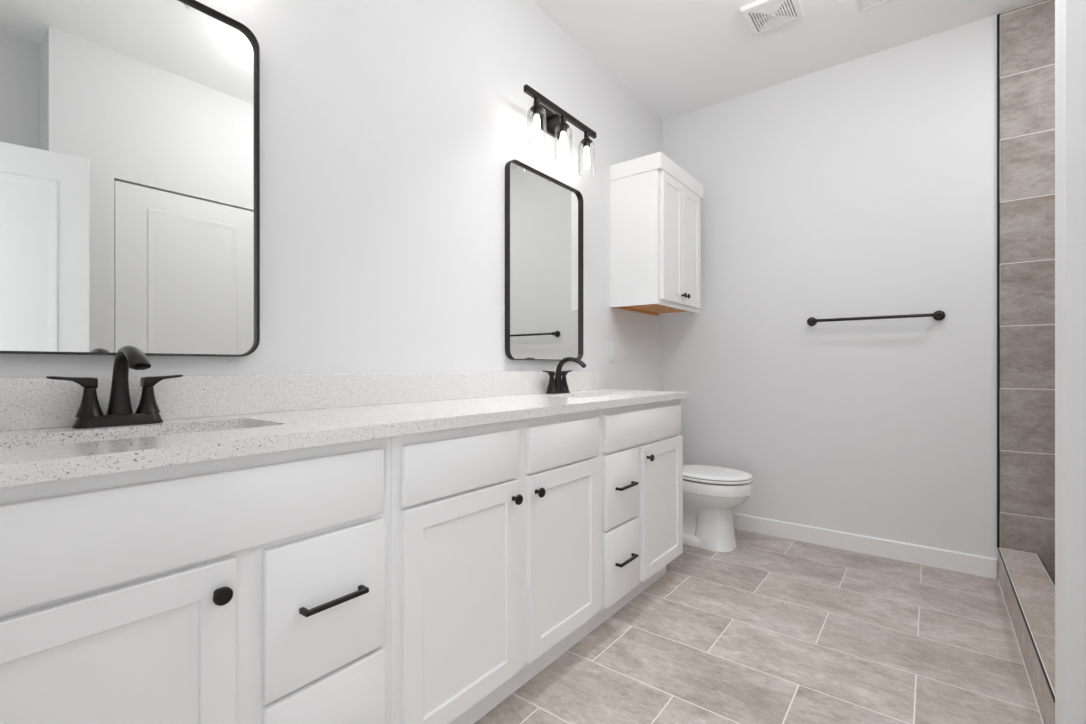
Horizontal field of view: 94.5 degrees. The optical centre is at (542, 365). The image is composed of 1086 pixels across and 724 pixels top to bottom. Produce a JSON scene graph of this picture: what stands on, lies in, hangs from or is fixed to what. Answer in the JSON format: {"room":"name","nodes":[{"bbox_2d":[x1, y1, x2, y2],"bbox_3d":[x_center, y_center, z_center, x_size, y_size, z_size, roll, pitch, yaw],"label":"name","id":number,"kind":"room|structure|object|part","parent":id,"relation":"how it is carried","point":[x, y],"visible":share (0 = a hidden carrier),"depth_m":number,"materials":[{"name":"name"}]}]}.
{"room":"bathroom","nodes":[
{"label":"bathroom","id":0,"kind":"room"},
{"bbox_2d":[0,0,662,390],"bbox_3d":[-0.254,-0.345,2.218,0.100,2.793,3.680,0,0,38],"label":"wall","id":1,"kind":"structure","parent":0,"point":[390,130],"depth_m":1.83,"materials":[{"name":"white paint"}]},
{"bbox_2d":[0,0,259,356],"bbox_3d":[-0.985,-0.477,1.165,0.030,0.904,0.610,0,0,38],"label":"wall mirror","id":2,"kind":"object","parent":1,"relation":"attached to","point":[130,129],"visible":0.98,"depth_m":1.18,"materials":[{"name":"grey metal"}]},
{"bbox_2d":[0,370,594,430],"bbox_3d":[-0.491,0.079,1.812,0.020,0.107,2.543,0,0,38],"label":"backsplash","id":3,"kind":"structure","parent":1,"relation":"attached to","point":[25,403],"depth_m":1.42,"materials":[{"name":"stone"}]},
{"bbox_2d":[505,159,582,360],"bbox_3d":[0.024,-0.478,2.470,0.030,0.902,0.598,0,0,38],"label":"wall mirror","id":4,"kind":"object","parent":1,"relation":"attached to","point":[544,214],"visible":0.96,"depth_m":2.43,"materials":[{"name":"grey metal"}]},
{"bbox_2d":[524,84,595,175],"bbox_3d":[0.074,-1.127,2.435,0.153,0.278,0.576,0,0,38],"label":"vanity light","id":5,"kind":"object","parent":1,"relation":"attached to","point":[546,120],"visible":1,"depth_m":2.43,"materials":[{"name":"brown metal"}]},
{"bbox_2d":[530,97,542,116],"bbox_3d":[-0.028,-1.161,2.253,0.060,0.074,0.060,0,0,38],"label":"socket","id":6,"kind":"object","parent":5,"relation":"attached to","point":[536,108],"depth_m":2.24,"materials":[{"name":"brown metal"}]},
{"bbox_3d":[-0.028,-1.069,2.253,0.092,0.162,0.092,0,0,38],"label":"lamp shade","id":7,"kind":"part","parent":5,"relation":"part of","materials":[{"name":"clear glass"}]},
{"bbox_3d":[0.059,-1.212,2.446,0.082,0.020,0.022,0,0,38],"label":"arm","id":8,"kind":"part","parent":5,"relation":"part of","materials":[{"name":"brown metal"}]},
{"bbox_2d":[557,116,569,133],"bbox_3d":[0.098,-1.161,2.416,0.060,0.074,0.060,0,0,38],"label":"socket","id":9,"kind":"object","parent":5,"relation":"attached to","point":[563,126],"depth_m":2.41,"materials":[{"name":"brown metal"}]},
{"bbox_3d":[0.098,-1.069,2.416,0.092,0.162,0.092,0,0,38],"label":"lamp shade","id":10,"kind":"part","parent":5,"relation":"part of","materials":[{"name":"clear glass"}]},
{"bbox_2d":[581,132,591,147],"bbox_3d":[0.224,-1.161,2.579,0.060,0.074,0.060,0,0,38],"label":"socket","id":11,"kind":"object","parent":5,"relation":"attached to","point":[586,142],"depth_m":2.57,"materials":[{"name":"brown metal"}]},
{"bbox_3d":[0.224,-1.069,2.579,0.092,0.162,0.092,0,0,38],"label":"lamp shade","id":12,"kind":"part","parent":5,"relation":"part of","materials":[{"name":"clear glass"}]},
{"bbox_2d":[608,342,614,361],"bbox_3d":[0.411,-0.082,2.989,0.008,0.117,0.072,0,0,38],"label":"outlet plate","id":13,"kind":"object","parent":1,"relation":"attached to","point":[611,346],"visible":1,"depth_m":2.98,"materials":[{"name":"white plastic"}]},
{"bbox_2d":[611,346,613,357],"bbox_3d":[0.413,-0.082,2.987,0.002,0.069,0.034,0,0,38],"label":"receptacle","id":14,"kind":"object","parent":13,"relation":"attached to","point":[612,347],"depth_m":2.99,"materials":[{"name":"white plastic"}]},
{"bbox_2d":[609,152,702,315],"bbox_3d":[0.732,-0.767,3.123,0.352,0.837,0.653,0,0,38],"label":"upper cabinet","id":15,"kind":"object","parent":1,"relation":"attached to","point":[655,204],"visible":1,"depth_m":2.91,"materials":[{"name":"white paint"}]},
{"bbox_3d":[0.707,-0.356,3.147,0.284,0.013,0.612,0,0,38],"label":"rail","id":16,"kind":"part","parent":15,"relation":"part of","materials":[{"name":"brown wood"}]},
{"bbox_3d":[0.707,-0.367,3.147,0.284,0.010,0.612,0,0,38],"label":"panel","id":17,"kind":"part","parent":15,"relation":"part of","materials":[{"name":"brown wood"}]},
{"bbox_3d":[0.754,-0.735,2.927,0.018,0.722,0.286,0,0,38],"label":"door","id":18,"kind":"part","parent":15,"relation":"part of","materials":[{"name":"white paint"}]},
{"bbox_3d":[0.932,-0.735,3.157,0.018,0.722,0.286,0,0,38],"label":"door","id":19,"kind":"part","parent":15,"relation":"part of","materials":[{"name":"white paint"}]},
{"bbox_2d":[474,529,1042,723],"bbox_3d":[0.744,1.102,1.131,3.007,0.100,4.180,0,0,38],"label":"floor","id":20,"kind":"structure","parent":0,"point":[768,629],"depth_m":1.86,"materials":[{"name":"tile"}]},
{"bbox_2d":[0,437,390,723],"bbox_3d":[-0.794,0.608,0.987,0.522,0.888,0.859,0,0,38],"label":"vanity cabinet","id":21,"kind":"object","parent":20,"relation":"on","point":[255,588],"visible":1,"depth_m":0.87,"materials":[{"name":"white paint"}]},
{"bbox_3d":[-0.700,0.647,0.745,0.018,0.594,0.442,0,0,38],"label":"door","id":22,"kind":"part","parent":21,"relation":"part of","materials":[{"name":"white paint"}]},
{"bbox_3d":[-0.565,0.402,0.881,0.029,0.031,0.031,0,0,38],"label":"knob","id":23,"kind":"part","parent":21,"relation":"part of","materials":[{"name":"black metal"}]},
{"bbox_3d":[-0.453,0.800,1.065,0.018,0.288,0.266,0,0,38],"label":"drawer","id":24,"kind":"part","parent":21,"relation":"part of","materials":[{"name":"white paint"}]},
{"bbox_3d":[-0.453,0.500,1.065,0.018,0.292,0.266,0,0,38],"label":"drawer","id":25,"kind":"part","parent":21,"relation":"part of","materials":[{"name":"white paint"}]},
{"bbox_3d":[-0.434,0.490,1.050,0.029,0.010,0.140,0,0,38],"label":"bar pull","id":26,"kind":"part","parent":21,"relation":"part of","materials":[{"name":"black metal"}]},
{"bbox_2d":[391,409,598,723],"bbox_3d":[-0.242,0.608,1.702,0.522,0.888,0.946,0,0,38],"label":"vanity cabinet","id":27,"kind":"object","parent":20,"relation":"on","point":[495,526],"visible":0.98,"depth_m":1.44,"materials":[{"name":"white paint"}]},
{"bbox_3d":[-0.209,0.267,1.380,0.018,0.146,0.426,0,0,38],"label":"drawer","id":28,"kind":"part","parent":27,"relation":"part of","materials":[{"name":"white paint"}]},
{"bbox_3d":[-0.209,0.644,1.380,0.018,0.590,0.426,0,0,38],"label":"door","id":29,"kind":"part","parent":27,"relation":"part of","materials":[{"name":"white paint"}]},
{"bbox_3d":[-0.079,0.401,1.510,0.029,0.031,0.031,0,0,38],"label":"knob","id":30,"kind":"part","parent":27,"relation":"part of","materials":[{"name":"black metal"}]},
{"bbox_3d":[-0.011,0.402,1.598,0.029,0.031,0.031,0,0,38],"label":"knob","id":31,"kind":"part","parent":27,"relation":"part of","materials":[{"name":"black metal"}]},
{"bbox_3d":[0.080,0.267,1.755,0.018,0.146,0.419,0,0,38],"label":"drawer","id":32,"kind":"part","parent":27,"relation":"part of","materials":[{"name":"white paint"}]},
{"bbox_3d":[0.080,0.644,1.755,0.018,0.590,0.419,0,0,38],"label":"door","id":33,"kind":"part","parent":27,"relation":"part of","materials":[{"name":"white paint"}]},
{"bbox_2d":[589,399,682,632],"bbox_3d":[0.292,0.608,2.393,0.522,0.888,0.798,0,0,38],"label":"vanity cabinet","id":34,"kind":"object","parent":20,"relation":"on","point":[641,445],"visible":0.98,"depth_m":2.16,"materials":[{"name":"white paint"}]},
{"bbox_2d":[0,370,687,487],"bbox_3d":[-0.267,0.094,1.690,0.524,0.138,2.624,0,0,38],"label":"countertop","id":35,"kind":"structure","parent":34,"relation":"on","point":[205,417],"depth_m":1.24,"materials":[{"name":"stone"}]},
{"bbox_2d":[46,346,182,428],"bbox_3d":[-0.897,0.044,1.086,0.186,0.176,0.236,0,0,38],"label":"faucet","id":36,"kind":"object","parent":35,"relation":"on","point":[90,414],"visible":1,"depth_m":1.11,"materials":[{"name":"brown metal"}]},
{"bbox_3d":[-0.998,0.035,1.064,0.022,0.027,0.078,0,0,38],"label":"lever","id":37,"kind":"part","parent":36,"relation":"part of","materials":[{"name":"brown metal"}]},
{"bbox_3d":[-0.980,0.078,1.086,0.048,0.060,0.048,0,0,38],"label":"handle","id":38,"kind":"part","parent":36,"relation":"part of","materials":[{"name":"brown metal"}]},
{"bbox_3d":[-0.949,0.120,1.127,0.054,0.024,0.157,0,0,38],"label":"plate","id":39,"kind":"part","parent":36,"relation":"part of","materials":[{"name":"brown metal"}]},
{"bbox_3d":[-0.896,0.032,1.085,0.182,0.152,0.047,0,0,38],"label":"spout","id":40,"kind":"part","parent":36,"relation":"part of","materials":[{"name":"brown metal"}]},
{"bbox_3d":[-0.918,0.078,1.167,0.048,0.060,0.048,0,0,38],"label":"handle","id":41,"kind":"part","parent":36,"relation":"part of","materials":[{"name":"brown metal"}]},
{"bbox_3d":[-0.901,0.035,1.189,0.022,0.027,0.078,0,0,38],"label":"lever","id":42,"kind":"part","parent":36,"relation":"part of","materials":[{"name":"brown metal"}]},
{"bbox_2d":[543,357,586,393],"bbox_3d":[0.125,0.044,2.409,0.186,0.176,0.236,0,0,38],"label":"faucet","id":43,"kind":"object","parent":35,"relation":"on","point":[557,385],"visible":1,"depth_m":2.42,"materials":[{"name":"brown metal"}]},
{"bbox_3d":[0.025,0.035,2.387,0.022,0.027,0.078,0,0,38],"label":"lever","id":44,"kind":"part","parent":43,"relation":"part of","materials":[{"name":"brown metal"}]},
{"bbox_3d":[0.042,0.078,2.409,0.048,0.060,0.048,0,0,38],"label":"handle","id":45,"kind":"part","parent":43,"relation":"part of","materials":[{"name":"brown metal"}]},
{"bbox_3d":[0.073,0.120,2.450,0.054,0.024,0.157,0,0,38],"label":"plate","id":46,"kind":"part","parent":43,"relation":"part of","materials":[{"name":"brown metal"}]},
{"bbox_3d":[0.104,0.078,2.490,0.048,0.060,0.048,0,0,38],"label":"handle","id":47,"kind":"part","parent":43,"relation":"part of","materials":[{"name":"brown metal"}]},
{"bbox_3d":[0.121,0.035,2.512,0.022,0.027,0.078,0,0,38],"label":"lever","id":48,"kind":"part","parent":43,"relation":"part of","materials":[{"name":"brown metal"}]},
{"bbox_3d":[0.127,0.032,2.408,0.182,0.152,0.047,0,0,38],"label":"spout","id":49,"kind":"part","parent":43,"relation":"part of","materials":[{"name":"brown metal"}]},
{"bbox_3d":[0.327,0.801,2.073,0.018,0.291,0.274,0,0,38],"label":"drawer","id":50,"kind":"part","parent":34,"relation":"part of","materials":[{"name":"white paint"}]},
{"bbox_3d":[0.327,0.499,2.073,0.018,0.292,0.274,0,0,38],"label":"drawer","id":51,"kind":"part","parent":34,"relation":"part of","materials":[{"name":"white paint"}]},
{"bbox_3d":[0.345,0.796,2.059,0.029,0.010,0.144,0,0,38],"label":"bar pull","id":52,"kind":"part","parent":34,"relation":"part of","materials":[{"name":"black metal"}]},
{"bbox_3d":[0.345,0.492,2.059,0.029,0.010,0.144,0,0,38],"label":"bar pull","id":53,"kind":"part","parent":34,"relation":"part of","materials":[{"name":"black metal"}]},
{"bbox_3d":[0.477,0.407,2.229,0.029,0.031,0.031,0,0,38],"label":"knob","id":54,"kind":"part","parent":34,"relation":"part of","materials":[{"name":"black metal"}]},
{"bbox_3d":[0.570,0.653,2.388,0.018,0.597,0.441,0,0,38],"label":"door","id":55,"kind":"part","parent":34,"relation":"part of","materials":[{"name":"white paint"}]},
{"bbox_2d":[683,465,752,551],"bbox_3d":[0.905,0.668,3.048,0.697,0.768,0.434,0,0,38],"label":"toilet","id":56,"kind":"object","parent":20,"relation":"on","point":[711,494],"visible":0.53,"depth_m":2.87,"materials":[{"name":"white ceramic"}]},
{"bbox_3d":[0.998,0.649,2.976,0.463,0.014,0.368,0,0,38],"label":"seat","id":57,"kind":"part","parent":56,"relation":"part of","materials":[{"name":"white plastic"}]},
{"bbox_3d":[0.997,0.630,2.977,0.461,0.016,0.364,0,0,38],"label":"lid","id":58,"kind":"part","parent":56,"relation":"part of","materials":[{"name":"white plastic"}]},
{"bbox_2d":[998,548,1054,723],"bbox_3d":[1.863,0.973,1.869,0.143,0.157,1.425,0,0,38],"label":"shower curb","id":59,"kind":"object","parent":20,"relation":"on","point":[1027,588],"visible":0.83,"depth_m":1.85,"materials":[{"name":"tile"}]},
{"bbox_3d":[1.917,0.900,1.826,0.004,0.009,1.422,0,0,38],"label":"edge trim","id":60,"kind":"part","parent":59,"relation":"part of","materials":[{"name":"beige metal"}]},
{"bbox_2d":[531,0,1039,120],"bbox_3d":[0.896,-1.791,1.329,3.007,0.100,3.680,0,0,38],"label":"ceiling","id":61,"kind":"structure","parent":0,"point":[677,57],"depth_m":2.65,"materials":[{"name":"white paint"}]},
{"bbox_2d":[740,0,805,35],"bbox_3d":[1.129,-1.730,2.462,0.244,0.023,0.244,0,0,38],"label":"ceiling vent","id":62,"kind":"object","parent":61,"relation":"in","point":[761,16],"visible":1,"depth_m":2.46,"materials":[{"name":"white plastic"}]},
{"bbox_2d":[856,0,892,12],"bbox_3d":[1.519,-1.737,2.301,0.156,0.008,0.310,0,0,38],"label":"ceiling vent","id":63,"kind":"object","parent":61,"relation":"in","point":[862,5],"visible":1,"depth_m":2.40,"materials":[{"name":"white plastic"}]},
{"bbox_2d":[663,0,1054,582],"bbox_3d":[2.028,-0.345,2.712,2.907,2.793,0.109,0,0,38],"label":"wall","id":64,"kind":"structure","parent":0,"point":[866,186],"depth_m":2.76,"materials":[{"name":"white paint"}]},
{"bbox_2d":[733,513,996,578],"bbox_3d":[1.544,1.003,3.020,1.764,0.098,0.013,0,0,38],"label":"baseboard","id":65,"kind":"structure","parent":64,"relation":"attached to","point":[972,564],"depth_m":2.79,"materials":[{"name":"white paint"}]},
{"bbox_2d":[807,310,944,325],"bbox_3d":[1.811,-0.263,2.774,0.646,0.053,0.074,0,0,38],"label":"towel bar","id":66,"kind":"object","parent":64,"relation":"attached to","point":[938,315],"visible":1,"depth_m":2.72,"materials":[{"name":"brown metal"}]},
{"bbox_3d":[1.576,-0.263,2.956,0.053,0.053,0.074,0,0,38],"label":"post","id":67,"kind":"part","parent":66,"relation":"part of","materials":[{"name":"brown metal"}]},
{"bbox_3d":[1.796,-0.263,2.755,0.564,0.017,0.017,0,0,38],"label":"rail","id":68,"kind":"part","parent":66,"relation":"part of","materials":[{"name":"brown metal"}]},
{"bbox_3d":[2.046,-0.263,2.593,0.053,0.053,0.074,0,0,38],"label":"post","id":69,"kind":"part","parent":66,"relation":"part of","materials":[{"name":"brown metal"}]},
{"bbox_2d":[997,14,999,547],"bbox_3d":[2.247,-0.419,2.478,0.010,2.630,0.011,0,0,38],"label":"trim","id":70,"kind":"structure","parent":64,"relation":"attached to","point":[998,15],"depth_m":2.47,"materials":[{"name":"black metal"}]},
{"bbox_2d":[1055,0,1085,723],"bbox_3d":[1.735,-0.345,0.968,1.038,2.793,0.138,0,0,38],"label":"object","id":71,"kind":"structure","parent":0,"point":[1070,15],"depth_m":1.23,"materials":[{"name":"white paint"}]}
]}

